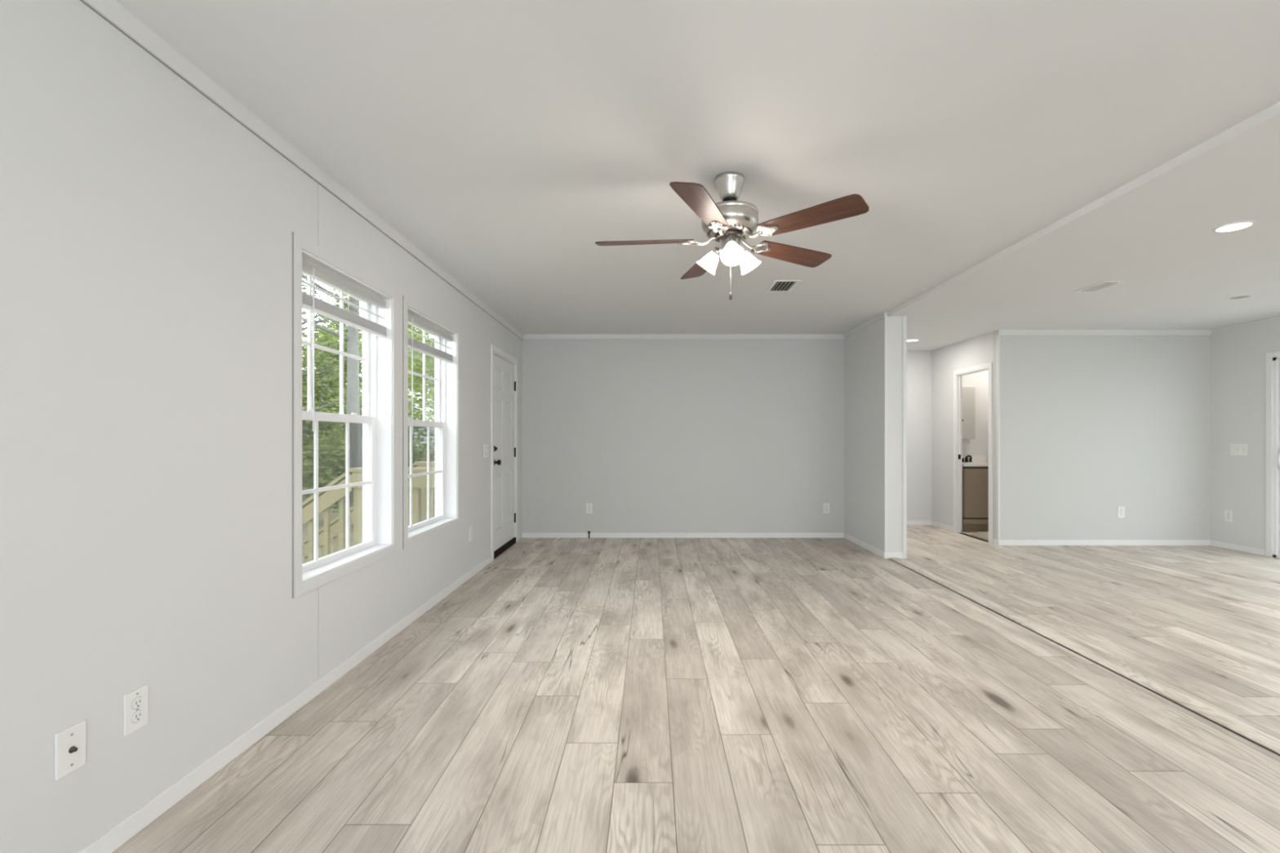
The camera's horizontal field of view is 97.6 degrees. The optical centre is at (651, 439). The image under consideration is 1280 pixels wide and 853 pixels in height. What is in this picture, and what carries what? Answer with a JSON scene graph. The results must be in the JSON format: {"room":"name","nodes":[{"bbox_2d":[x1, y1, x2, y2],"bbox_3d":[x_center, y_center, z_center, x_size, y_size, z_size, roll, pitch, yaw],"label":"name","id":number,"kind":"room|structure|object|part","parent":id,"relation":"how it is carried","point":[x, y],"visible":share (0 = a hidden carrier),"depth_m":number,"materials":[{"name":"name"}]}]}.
{"room":"empty living room","nodes":[
{"label":"empty living room","id":0,"kind":"room"},
{"bbox_2d":[0,0,522,852],"bbox_3d":[-1.640,0.020,1.965,0.130,2.600,9.930,0,0,0],"label":"wall","id":1,"kind":"structure","parent":0,"point":[146,232],"depth_m":1.75,"materials":[{"name":"grey paint"}]},
{"bbox_2d":[54,720,85,781],"bbox_3d":[-1.566,0.840,1.516,0.018,0.124,0.078,0,0,0],"label":"plate","id":2,"kind":"object","parent":1,"relation":"attached to","point":[70,742],"visible":1,"depth_m":1.51,"materials":[{"name":"white plastic"}]},
{"bbox_2d":[123,684,148,736],"bbox_3d":[-1.570,0.825,1.709,0.009,0.124,0.078,0,0,0],"label":"wall outlet","id":3,"kind":"object","parent":1,"relation":"attached to","point":[135,703],"visible":1,"depth_m":1.70,"materials":[{"name":"white plastic"}]},
{"bbox_2d":[131,709,142,723],"bbox_3d":[-1.568,0.846,1.709,0.005,0.037,0.037,0,0,0],"label":"receptacle","id":4,"kind":"object","parent":3,"relation":"attached to","point":[136,714],"depth_m":1.71,"materials":[{"name":"white plastic"}]},
{"bbox_2d":[131,696,142,709],"bbox_3d":[-1.568,0.804,1.709,0.005,0.037,0.037,0,0,0],"label":"receptacle","id":5,"kind":"object","parent":3,"relation":"attached to","point":[136,701],"depth_m":1.71,"materials":[{"name":"white plastic"}]},
{"bbox_2d":[77,555,491,852],"bbox_3d":[-1.569,1.167,1.242,0.011,0.066,8.485,0,0,0],"label":"baseboard","id":6,"kind":"structure","parent":1,"relation":"attached to","point":[117,836],"depth_m":2.14,"materials":[{"name":"white wood"}]},
{"bbox_2d":[80,0,523,340],"bbox_3d":[-1.568,-1.246,1.915,0.014,0.068,9.830,0,0,0],"label":"trim","id":7,"kind":"structure","parent":1,"relation":"attached to","point":[113,11],"depth_m":2.18,"materials":[{"name":"white wood"}]},
{"bbox_2d":[292,231,397,598],"bbox_3d":[-1.657,-0.106,2.955,0.186,1.605,1.000,0,0,0],"label":"window","id":8,"kind":"structure","parent":1,"relation":"in","point":[379,419],"depth_m":3.09,"materials":[{"name":"white plastic"}]},
{"bbox_3d":[-1.708,-0.465,2.957,0.026,0.740,0.832,0,0,0],"label":"sash","id":9,"kind":"part","parent":8,"relation":"part of","materials":[{"name":"white plastic"}]},
{"bbox_3d":[-1.675,0.243,2.957,0.026,0.761,0.828,0,0,0],"label":"sash","id":10,"kind":"part","parent":8,"relation":"part of","materials":[{"name":"white plastic"}]},
{"bbox_3d":[-1.698,-0.105,2.957,0.075,1.483,0.872,0,0,0],"label":"frame","id":11,"kind":"part","parent":8,"relation":"part of","materials":[{"name":"white plastic"}]},
{"bbox_2d":[302,257,388,431],"bbox_3d":[-1.607,-0.440,2.957,0.043,0.808,0.864,0,0,0],"label":"mini blind","id":12,"kind":"object","parent":8,"relation":"attached to","point":[310,303],"visible":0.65,"depth_m":2.86,"materials":[{"name":"white plastic"}]},
{"bbox_3d":[-1.612,-0.618,2.957,0.028,0.015,0.856,0,0,0],"label":"rail","id":13,"kind":"part","parent":12,"relation":"part of","materials":[{"name":"white plastic"}]},
{"bbox_3d":[-1.598,-0.707,3.259,0.003,0.166,0.002,0,0,0],"label":"lift cord","id":14,"kind":"part","parent":12,"relation":"part of","materials":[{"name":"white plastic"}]},
{"bbox_3d":[-1.661,0.640,2.957,0.179,0.008,0.872,0,0,0],"label":"sill","id":15,"kind":"part","parent":8,"relation":"part of","materials":[{"name":"white plastic"}]},
{"bbox_2d":[402,295,460,549],"bbox_3d":[-1.657,-0.106,4.068,0.186,1.605,1.042,0,0,0],"label":"window","id":16,"kind":"structure","parent":1,"relation":"in","point":[446,424],"depth_m":4.47,"materials":[{"name":"white plastic"}]},
{"bbox_3d":[-1.708,-0.465,4.070,0.026,0.740,0.874,0,0,0],"label":"sash","id":17,"kind":"part","parent":16,"relation":"part of","materials":[{"name":"white plastic"}]},
{"bbox_3d":[-1.675,0.243,4.070,0.026,0.761,0.870,0,0,0],"label":"sash","id":18,"kind":"part","parent":16,"relation":"part of","materials":[{"name":"white plastic"}]},
{"bbox_3d":[-1.698,-0.105,4.070,0.075,1.483,0.914,0,0,0],"label":"frame","id":19,"kind":"part","parent":16,"relation":"part of","materials":[{"name":"white plastic"}]},
{"bbox_2d":[408,312,453,434],"bbox_3d":[-1.607,-0.440,4.070,0.043,0.808,0.906,0,0,0],"label":"mini blind","id":20,"kind":"object","parent":16,"relation":"attached to","point":[414,344],"visible":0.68,"depth_m":3.97,"materials":[{"name":"white plastic"}]},
{"bbox_3d":[-1.612,-0.618,4.070,0.028,0.015,0.898,0,0,0],"label":"rail","id":21,"kind":"part","parent":20,"relation":"part of","materials":[{"name":"white plastic"}]},
{"bbox_3d":[-1.661,0.640,4.070,0.179,0.008,0.914,0,0,0],"label":"sill","id":22,"kind":"part","parent":16,"relation":"part of","materials":[{"name":"white plastic"}]},
{"bbox_2d":[469,525,472,541],"bbox_3d":[-1.570,0.823,4.880,0.009,0.124,0.078,0,0,0],"label":"wall outlet","id":23,"kind":"object","parent":1,"relation":"attached to","point":[470,527],"visible":1,"depth_m":4.87,"materials":[{"name":"white plastic"}]},
{"bbox_2d":[484,444,488,457],"bbox_3d":[-1.566,0.110,5.330,0.019,0.124,0.124,0,0,0],"label":"light switch","id":24,"kind":"object","parent":1,"relation":"attached to","point":[486,446],"visible":1,"depth_m":5.32,"materials":[{"name":"white plastic"}]},
{"bbox_2d":[490,344,517,561],"bbox_3d":[-1.609,0.134,6.030,0.192,2.133,1.056,0,0,0],"label":"door","id":25,"kind":"structure","parent":1,"relation":"in","point":[504,385],"depth_m":5.98,"materials":[{"name":"white wood"}]},
{"bbox_3d":[-1.549,0.233,5.638,0.072,0.062,0.062,0,0,0],"label":"knob","id":26,"kind":"part","parent":25,"relation":"part of","materials":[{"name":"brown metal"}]},
{"bbox_3d":[-1.592,-0.625,5.835,0.009,0.206,0.294,0,0,0],"label":"panel","id":27,"kind":"part","parent":25,"relation":"part of","materials":[{"name":"white wood"}]},
{"bbox_3d":[-1.592,-0.110,5.835,0.009,0.616,0.294,0,0,0],"label":"panel","id":28,"kind":"part","parent":25,"relation":"part of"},
{"bbox_3d":[-1.592,0.650,5.835,0.009,0.556,0.294,0,0,0],"label":"panel","id":29,"kind":"part","parent":25,"relation":"part of","materials":[{"name":"white wood"}]},
{"bbox_3d":[-1.592,-0.625,6.223,0.009,0.206,0.294,0,0,0],"label":"panel","id":30,"kind":"part","parent":25,"relation":"part of","materials":[{"name":"white wood"}]},
{"bbox_3d":[-1.592,-0.110,6.223,0.009,0.616,0.294,0,0,0],"label":"panel","id":31,"kind":"part","parent":25,"relation":"part of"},
{"bbox_3d":[-1.592,0.650,6.223,0.009,0.556,0.294,0,0,0],"label":"panel","id":32,"kind":"part","parent":25,"relation":"part of","materials":[{"name":"white wood"}]},
{"bbox_2d":[522,339,844,533],"bbox_3d":[0.390,0.010,6.880,3.930,2.580,0.100,0,0,0],"label":"wall","id":33,"kind":"structure","parent":0,"point":[660,436],"depth_m":6.83,"materials":[{"name":"grey paint"}]},
{"bbox_2d":[586,502,592,513],"bbox_3d":[-0.755,0.840,6.825,0.078,0.124,0.009,0,0,0],"label":"wall outlet","id":34,"kind":"object","parent":33,"relation":"attached to","point":[588,505],"visible":1,"depth_m":6.82,"materials":[{"name":"white plastic"}]},
{"bbox_2d":[521,533,844,537],"bbox_3d":[0.390,1.169,6.824,3.930,0.062,0.012,0,0,0],"label":"baseboard","id":35,"kind":"structure","parent":33,"relation":"attached to","point":[523,535],"depth_m":6.82,"materials":[{"name":"white wood"}]},
{"bbox_2d":[523,333,844,339],"bbox_3d":[0.397,-1.250,6.823,3.916,0.060,0.014,0,0,0],"label":"trim","id":36,"kind":"structure","parent":33,"relation":"attached to","point":[526,336],"depth_m":6.82,"materials":[{"name":"white wood"}]},
{"bbox_2d":[823,502,829,513],"bbox_3d":[2.137,0.840,6.825,0.078,0.124,0.009,0,0,0],"label":"wall outlet","id":37,"kind":"object","parent":33,"relation":"attached to","point":[826,505],"visible":1,"depth_m":6.82,"materials":[{"name":"white plastic"}]},
{"bbox_2d":[111,524,1279,852],"bbox_3d":[2.377,1.260,2.435,7.945,0.120,10.870,0,0,0],"label":"floor","id":38,"kind":"structure","parent":0,"point":[570,695],"depth_m":2.45,"materials":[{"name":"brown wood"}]},
{"bbox_2d":[962,454,988,531],"bbox_3d":[4.330,0.707,7.492,0.596,0.985,0.533,0,0,0],"label":"bathroom vanity","id":39,"kind":"object","parent":38,"relation":"on","point":[975,468],"visible":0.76,"depth_m":7.24,"materials":[{"name":"brown wood"}]},
{"bbox_2d":[962,463,988,466],"bbox_3d":[4.330,0.337,7.492,0.596,0.034,0.533,0,0,0],"label":"countertop","id":40,"kind":"structure","parent":39,"relation":"on","point":[963,464],"depth_m":7.22,"materials":[{"name":"white stone"}]},
{"bbox_2d":[962,454,973,462],"bbox_3d":[4.330,0.268,7.641,0.150,0.107,0.148,0,0,0],"label":"faucet","id":41,"kind":"object","parent":40,"relation":"on","point":[967,458],"depth_m":7.68,"materials":[{"name":"black metal"}]},
{"bbox_2d":[962,462,988,463],"bbox_3d":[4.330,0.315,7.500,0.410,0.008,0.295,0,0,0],"label":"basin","id":42,"kind":"object","parent":40,"relation":"in","point":[962,462],"depth_m":7.44,"materials":[{"name":"white ceramic"}]},
{"bbox_3d":[4.330,1.065,7.248,0.590,0.065,0.012,0,0,0],"label":"rail","id":43,"kind":"part","parent":39,"relation":"part of","materials":[{"name":"brown wood"}]},
{"bbox_3d":[4.330,0.700,7.246,0.570,0.630,0.016,0,0,0],"label":"cabinet door","id":44,"kind":"part","parent":39,"relation":"part of","materials":[{"name":"brown wood"}]},
{"bbox_3d":[4.330,0.700,7.235,0.570,0.630,0.006,0,0,0],"label":"door frame","id":45,"kind":"part","parent":39,"relation":"part of","materials":[{"name":"brown wood"}]},
{"bbox_2d":[888,557,1279,754],"bbox_3d":[2.450,1.194,1.314,0.118,0.013,8.628,0,0,0],"label":"trim","id":46,"kind":"structure","parent":38,"relation":"on","point":[1251,732],"depth_m":2.86,"materials":[{"name":"brown wood"}]},
{"bbox_2d":[115,0,1279,351],"bbox_3d":[2.377,-1.335,2.425,8.305,0.190,11.050,0,0,0],"label":"ceiling","id":47,"kind":"structure","parent":0,"point":[504,140],"depth_m":2.43,"materials":[{"name":"white paint"}]},
{"bbox_2d":[595,171,868,299],"bbox_3d":[0.350,-0.978,2.759,1.253,0.604,1.278,0,0,0],"label":"ceiling fan","id":48,"kind":"object","parent":47,"relation":"hanging from","point":[727,222],"visible":1,"depth_m":2.64,"materials":[{"name":"brown wood"}]},
{"bbox_3d":[-0.032,-0.978,2.782,0.487,0.006,0.142,0,13,5],"label":"fan blade","id":49,"kind":"part","parent":48,"relation":"part of","materials":[{"name":"brown wood"}]},
{"bbox_3d":[0.221,-0.978,2.360,0.142,0.006,0.487,14,5,22],"label":"fan blade","id":50,"kind":"part","parent":48,"relation":"part of","materials":[{"name":"brown wood"}]},
{"bbox_3d":[0.292,-0.978,3.153,0.142,0.006,0.487,-13,3,-13],"label":"fan blade","id":51,"kind":"part","parent":48,"relation":"part of","materials":[{"name":"brown wood"}]},
{"bbox_3d":[0.283,-0.881,2.815,0.116,0.121,0.107,0,0,0],"label":"lamp shade","id":52,"kind":"part","parent":48,"relation":"part of","materials":[{"name":"white glass"}]},
{"bbox_3d":[0.330,-0.934,2.779,0.062,0.054,0.046,0,0,32],"label":"light arm","id":53,"kind":"part","parent":48,"relation":"part of","materials":[{"name":"silver metal"}]},
{"bbox_3d":[0.383,-0.934,2.680,0.046,0.054,0.062,0,0,0],"label":"light arm","id":54,"kind":"part","parent":48,"relation":"part of","materials":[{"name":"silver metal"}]},
{"bbox_3d":[0.383,-0.898,2.644,0.049,0.064,0.056,0,0,37],"label":"bulb","id":55,"kind":"part","parent":48,"relation":"part of","materials":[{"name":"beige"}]},
{"bbox_3d":[0.386,-0.881,2.621,0.106,0.121,0.115,0,0,36],"label":"lamp shade","id":56,"kind":"part","parent":48,"relation":"part of","materials":[{"name":"white glass"}]},
{"bbox_3d":[0.490,-0.881,2.807,0.117,0.121,0.109,0,0,0],"label":"lamp shade","id":57,"kind":"part","parent":48,"relation":"part of","materials":[{"name":"white glass"}]},
{"bbox_3d":[0.744,-0.978,2.960,0.487,0.006,0.142,0,-13,-31],"label":"fan blade","id":58,"kind":"part","parent":48,"relation":"part of","materials":[{"name":"brown wood"}]},
{"bbox_3d":[0.700,-0.978,2.470,0.487,0.006,0.142,0,-13,41],"label":"fan blade","id":59,"kind":"part","parent":48,"relation":"part of","materials":[{"name":"brown wood"}]},
{"bbox_2d":[765,280,800,292],"bbox_3d":[1.097,-1.273,4.673,0.215,0.013,0.345,0,0,0],"label":"ceiling vent","id":60,"kind":"object","parent":47,"relation":"in","point":[777,286],"visible":1,"depth_m":4.66,"materials":[{"name":"white metal"}]},
{"bbox_2d":[906,338,919,342],"bbox_3d":[3.260,-1.236,7.000,0.176,0.008,0.176,0,0,0],"label":"recessed light","id":61,"kind":"object","parent":47,"relation":"in","point":[910,340],"visible":0.89,"depth_m":6.97,"materials":[{"name":"white plastic"}]},
{"bbox_2d":[887,101,1279,316],"bbox_3d":[2.385,-1.260,1.320,0.009,0.045,8.640,0,0,0],"label":"trim","id":62,"kind":"structure","parent":47,"relation":"attached to","point":[1273,110],"depth_m":2.81,"materials":[{"name":"white wood"}]},
{"bbox_2d":[1074,280,1125,292],"bbox_3d":[3.630,-1.233,4.537,0.170,0.013,0.306,0,0,0],"label":"ceiling vent","id":63,"kind":"object","parent":47,"relation":"in","point":[1104,284],"visible":1,"depth_m":4.51,"materials":[{"name":"white metal"}]},
{"bbox_2d":[1212,220,1255,232],"bbox_3d":[3.394,-1.236,3.263,0.176,0.008,0.176,0,0,0],"label":"recessed light","id":64,"kind":"object","parent":47,"relation":"in","point":[1234,226],"visible":1,"depth_m":3.25,"materials":[{"name":"white plastic"}]},
{"bbox_2d":[1226,294,1253,299],"bbox_3d":[5.127,-1.236,4.876,0.164,0.008,0.164,0,0,0],"label":"recessed light","id":65,"kind":"object","parent":47,"relation":"in","point":[1242,296],"visible":1,"depth_m":4.87,"materials":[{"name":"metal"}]},
{"bbox_2d":[844,311,902,558],"bbox_3d":[2.452,0.010,6.745,0.216,2.580,2.210,0,0,0],"label":"wall","id":66,"kind":"structure","parent":0,"point":[864,349],"depth_m":5.94,"materials":[{"name":"grey paint"}]},
{"bbox_2d":[844,312,884,337],"bbox_3d":[2.350,-1.255,6.229,0.010,0.050,1.174,0,0,0],"label":"trim","id":67,"kind":"structure","parent":66,"relation":"attached to","point":[881,316],"depth_m":6.13,"materials":[{"name":"white wood"}]},
{"bbox_2d":[884,315,887,552],"bbox_3d":[2.364,-0.051,5.648,0.026,2.378,0.024,0,0,0],"label":"trim","id":68,"kind":"structure","parent":66,"relation":"attached to","point":[886,317],"depth_m":5.64,"materials":[{"name":"white paint"}]},
{"bbox_2d":[884,552,902,558],"bbox_3d":[2.437,1.169,5.635,0.186,0.062,0.011,0,0,0],"label":"baseboard","id":69,"kind":"structure","parent":66,"relation":"attached to","point":[886,555],"depth_m":5.63,"materials":[{"name":"white wood"}]},
{"bbox_2d":[902,315,906,558],"bbox_3d":[2.549,-0.020,5.649,0.038,2.440,0.042,0,0,0],"label":"trim","id":70,"kind":"structure","parent":66,"relation":"attached to","point":[904,317],"depth_m":5.63,"materials":[{"name":"white wood"}]},
{"bbox_2d":[906,351,931,520],"bbox_3d":[3.295,0.030,7.900,1.470,2.540,0.100,0,0,0],"label":"wall","id":71,"kind":"structure","parent":0,"point":[918,362],"depth_m":7.85,"materials":[{"name":"grey paint"}]},
{"bbox_2d":[906,520,931,524],"bbox_3d":[3.245,1.169,7.844,1.370,0.062,0.012,0,0,0],"label":"baseboard","id":72,"kind":"structure","parent":71,"relation":"attached to","point":[908,522],"depth_m":7.84,"materials":[{"name":"white wood"}]},
{"bbox_2d":[931,331,992,542],"bbox_3d":[3.960,0.030,7.145,0.060,2.540,1.410,0,0,0],"label":"wall","id":73,"kind":"structure","parent":0,"point":[978,350],"depth_m":7.45,"materials":[{"name":"grey paint"}]},
{"bbox_2d":[931,520,953,531],"bbox_3d":[3.924,1.169,7.550,0.012,0.062,0.576,0,0,0],"label":"baseboard","id":74,"kind":"structure","parent":73,"relation":"attached to","point":[933,523],"depth_m":7.53,"materials":[{"name":"white wood"}]},
{"bbox_2d":[953,362,992,543],"bbox_3d":[3.954,0.156,6.853,0.075,2.088,0.811,0,0,0],"label":"door frame","id":75,"kind":"structure","parent":73,"relation":"in","point":[957,374],"depth_m":7.19,"materials":[{"name":"white wood"}]},
{"bbox_2d":[992,538,998,545],"bbox_3d":[3.927,1.169,6.385,0.006,0.062,0.090,0,0,0],"label":"baseboard","id":76,"kind":"structure","parent":73,"relation":"attached to","point":[995,541],"depth_m":6.38,"materials":[{"name":"white wood"}]},
{"bbox_2d":[962,370,988,462],"bbox_3d":[4.865,0.030,7.195,1.670,2.540,1.510,0,0,0],"label":"wall","id":77,"kind":"structure","parent":0,"point":[979,446],"depth_m":7.76,"materials":[{"name":"white paint"}]},
{"bbox_2d":[962,386,975,439],"bbox_3d":[4.250,-0.365,7.695,0.364,0.724,0.130,0,0,0],"label":"medicine cabinet","id":78,"kind":"object","parent":77,"relation":"attached to","point":[968,392],"visible":0.36,"depth_m":7.66,"materials":[{"name":"mirror"}]},
{"bbox_2d":[962,455,986,462],"bbox_3d":[4.330,0.273,7.747,0.596,0.096,0.022,0,0,0],"label":"backsplash","id":79,"kind":"structure","parent":77,"relation":"attached to","point":[975,458],"depth_m":7.74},
{"bbox_2d":[992,329,1210,539],"bbox_3d":[5.130,0.030,6.390,2.400,2.540,0.100,0,0,0],"label":"wall","id":80,"kind":"structure","parent":0,"point":[1091,426],"depth_m":6.34,"materials":[{"name":"grey paint"}]},
{"bbox_2d":[996,335,999,545],"bbox_3d":[3.936,0.011,6.352,0.020,2.378,0.036,0,0,0],"label":"trim","id":81,"kind":"structure","parent":80,"relation":"attached to","point":[997,336],"depth_m":6.33,"materials":[{"name":"white wood"}]},
{"bbox_2d":[999,539,1209,545],"bbox_3d":[5.127,1.169,6.334,2.383,0.062,0.012,0,0,0],"label":"baseboard","id":82,"kind":"structure","parent":80,"relation":"attached to","point":[1002,542],"depth_m":6.33,"materials":[{"name":"white wood"}]},
{"bbox_2d":[998,329,1211,335],"bbox_3d":[5.130,-1.209,6.334,2.400,0.062,0.012,0,0,0],"label":"trim","id":83,"kind":"structure","parent":80,"relation":"attached to","point":[1001,332],"depth_m":6.33,"materials":[{"name":"white wood"}]},
{"bbox_2d":[1117,506,1124,517],"bbox_3d":[5.317,0.824,6.335,0.078,0.124,0.009,0,0,0],"label":"wall outlet","id":84,"kind":"object","parent":80,"relation":"attached to","point":[1121,510],"visible":1,"depth_m":6.33,"materials":[{"name":"white plastic"}]},
{"bbox_2d":[1210,318,1279,550],"bbox_3d":[6.400,0.040,1.720,0.140,2.560,9.440,0,0,0],"label":"wall","id":85,"kind":"structure","parent":0,"point":[1237,353],"depth_m":6.02,"materials":[{"name":"grey paint"}]},
{"bbox_2d":[1224,510,1232,522],"bbox_3d":[6.325,0.840,6.137,0.009,0.124,0.078,0,0,0],"label":"wall outlet","id":86,"kind":"object","parent":85,"relation":"attached to","point":[1228,513],"visible":1,"depth_m":6.13,"materials":[{"name":"white plastic"}]},
{"bbox_2d":[1209,539,1266,555],"bbox_3d":[6.324,1.169,6.053,0.012,0.062,0.575,0,0,0],"label":"baseboard","id":87,"kind":"structure","parent":85,"relation":"attached to","point":[1213,543],"depth_m":6.02,"materials":[{"name":"white wood"}]},
{"bbox_2d":[1230,444,1247,455],"bbox_3d":[6.321,0.110,6.030,0.019,0.124,0.170,0,0,0],"label":"light switch","id":88,"kind":"object","parent":85,"relation":"attached to","point":[1235,449],"visible":1,"depth_m":6.03,"materials":[{"name":"white plastic"}]},
{"bbox_2d":[1210,315,1279,331],"bbox_3d":[6.327,-1.230,1.664,0.006,0.020,9.328,0,0,0],"label":"trim","id":89,"kind":"structure","parent":85,"relation":"attached to","point":[1278,317],"depth_m":5.95,"materials":[{"name":"white wood"}]},
{"bbox_2d":[1266,351,1279,558],"bbox_3d":[6.371,0.158,4.800,0.158,2.085,1.910,0,0,0],"label":"door","id":90,"kind":"structure","parent":85,"relation":"in","point":[1273,359],"depth_m":5.70,"materials":[{"name":"white plastic"}]},
{"bbox_3d":[6.388,0.185,4.800,0.124,2.030,1.800,0,0,0],"label":"frame","id":91,"kind":"part","parent":90,"relation":"part of","materials":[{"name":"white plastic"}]},
{"bbox_3d":[6.324,0.200,5.617,0.062,0.240,0.040,0,0,0],"label":"handle","id":92,"kind":"part","parent":90,"relation":"part of","materials":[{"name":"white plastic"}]},
{"bbox_3d":[6.365,0.188,5.216,0.036,1.963,0.892,0,0,0],"label":"sliding panel","id":93,"kind":"part","parent":90,"relation":"part of","materials":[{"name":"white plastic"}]},
{"label":"outside","id":94,"kind":"structure","parent":0,"visible":0},
{"bbox_2d":[302,440,353,564],"bbox_3d":[-25.720,1.050,31.000,48.000,2.200,78.000,0,0,0],"label":"ground","id":95,"kind":"structure","parent":94,"point":[332,515],"depth_m":13.62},
{"bbox_2d":[302,382,345,444],"bbox_3d":[-18.747,-1.697,31.360,5.144,4.821,5.832,0,0,0],"label":"tree","id":96,"kind":"object","parent":95,"relation":"on","point":[303,422],"visible":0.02,"depth_m":30.81,"materials":[{"name":"green plant"}]},
{"bbox_2d":[302,274,362,533],"bbox_3d":[-6.150,-3.574,11.445,4.936,11.575,4.757,0,0,0],"label":"tree","id":97,"kind":"object","parent":95,"relation":"on","point":[353,365],"visible":0.05,"depth_m":11.37,"materials":[{"name":"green plant"}]},
{"bbox_2d":[302,424,362,525],"bbox_3d":[-7.700,0.916,14.080,2.470,2.580,1.743,0,0,25],"label":"shrub","id":98,"kind":"object","parent":95,"relation":"on","point":[333,464],"visible":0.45,"depth_m":13.66,"materials":[{"name":"green plant"}]},
{"bbox_2d":[302,326,362,495],"bbox_3d":[-11.274,-0.828,19.581,4.488,5.874,4.035,0,0,0],"label":"tree","id":99,"kind":"object","parent":95,"relation":"on","point":[322,425],"visible":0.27,"depth_m":18.91,"materials":[{"name":"green plant"}]},
{"bbox_2d":[302,280,362,422],"bbox_3d":[-10.121,-3.355,16.181,3.283,10.919,3.594,0,0,0],"label":"tree","id":100,"kind":"object","parent":95,"relation":"on","point":[317,315],"visible":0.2,"depth_m":16.50,"materials":[{"name":"green plant"}]},
{"bbox_2d":[303,293,362,438],"bbox_3d":[-13.897,-2.418,24.918,3.070,8.519,2.826,0,0,-22],"label":"tree","id":101,"kind":"object","parent":95,"relation":"on","point":[346,296],"visible":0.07,"depth_m":24.82,"materials":[{"name":"green plant"}]},
{"bbox_2d":[302,462,435,563],"bbox_3d":[-2.875,1.323,5.815,2.350,2.123,1.530,0,0,0],"label":"fence","id":102,"kind":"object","parent":95,"relation":"on","point":[335,528],"depth_m":5.08,"materials":[{"name":"brown wood"}]},
{"bbox_3d":[-3.955,1.652,6.510,0.090,0.996,0.090,0,0,0],"label":"post","id":103,"kind":"part","parent":102,"relation":"part of","materials":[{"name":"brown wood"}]},
{"bbox_3d":[-2.655,1.225,5.120,0.090,1.850,0.090,0,0,0],"label":"post","id":104,"kind":"part","parent":102,"relation":"part of","materials":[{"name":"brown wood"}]},
{"bbox_3d":[-2.165,1.225,5.120,0.090,1.850,0.090,0,0,0],"label":"post","id":105,"kind":"part","parent":102,"relation":"part of","materials":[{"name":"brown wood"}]},
{"bbox_3d":[-2.655,1.225,6.510,0.090,1.850,0.090,0,0,0],"label":"post","id":106,"kind":"part","parent":102,"relation":"part of","materials":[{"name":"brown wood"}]},
{"bbox_2d":[360,389,435,457],"bbox_3d":[-10.300,-0.082,22.600,2.600,4.250,2.200,0,0,0],"label":"outbuilding","id":107,"kind":"structure","parent":95,"relation":"on","point":[428,409],"depth_m":22.40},
{"bbox_2d":[408,324,435,453],"bbox_3d":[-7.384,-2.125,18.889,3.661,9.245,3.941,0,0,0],"label":"tree","id":108,"kind":"object","parent":95,"relation":"on","point":[416,380],"visible":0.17,"depth_m":18.61,"materials":[{"name":"green plant"}]},
{"bbox_2d":[408,440,435,466],"bbox_3d":[-6.397,1.120,15.474,2.657,2.171,1.883,0,0,0],"label":"shrub","id":109,"kind":"object","parent":95,"relation":"on","point":[419,455],"visible":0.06,"depth_m":15.08,"materials":[{"name":"green plant"}]},
{"bbox_2d":[408,324,435,417],"bbox_3d":[-13.262,-2.652,29.855,4.226,8.778,4.111,0,0,44],"label":"tree","id":110,"kind":"object","parent":95,"relation":"on","point":[416,362],"visible":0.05,"depth_m":29.89,"materials":[{"name":"green plant"}]},
{"bbox_2d":[416,450,435,462],"bbox_3d":[-4.194,1.130,11.380,1.852,2.151,1.278,0,0,-32],"label":"shrub","id":111,"kind":"object","parent":95,"relation":"on","point":[431,455],"visible":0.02,"depth_m":11.09,"materials":[{"name":"green plant"}]}
]}

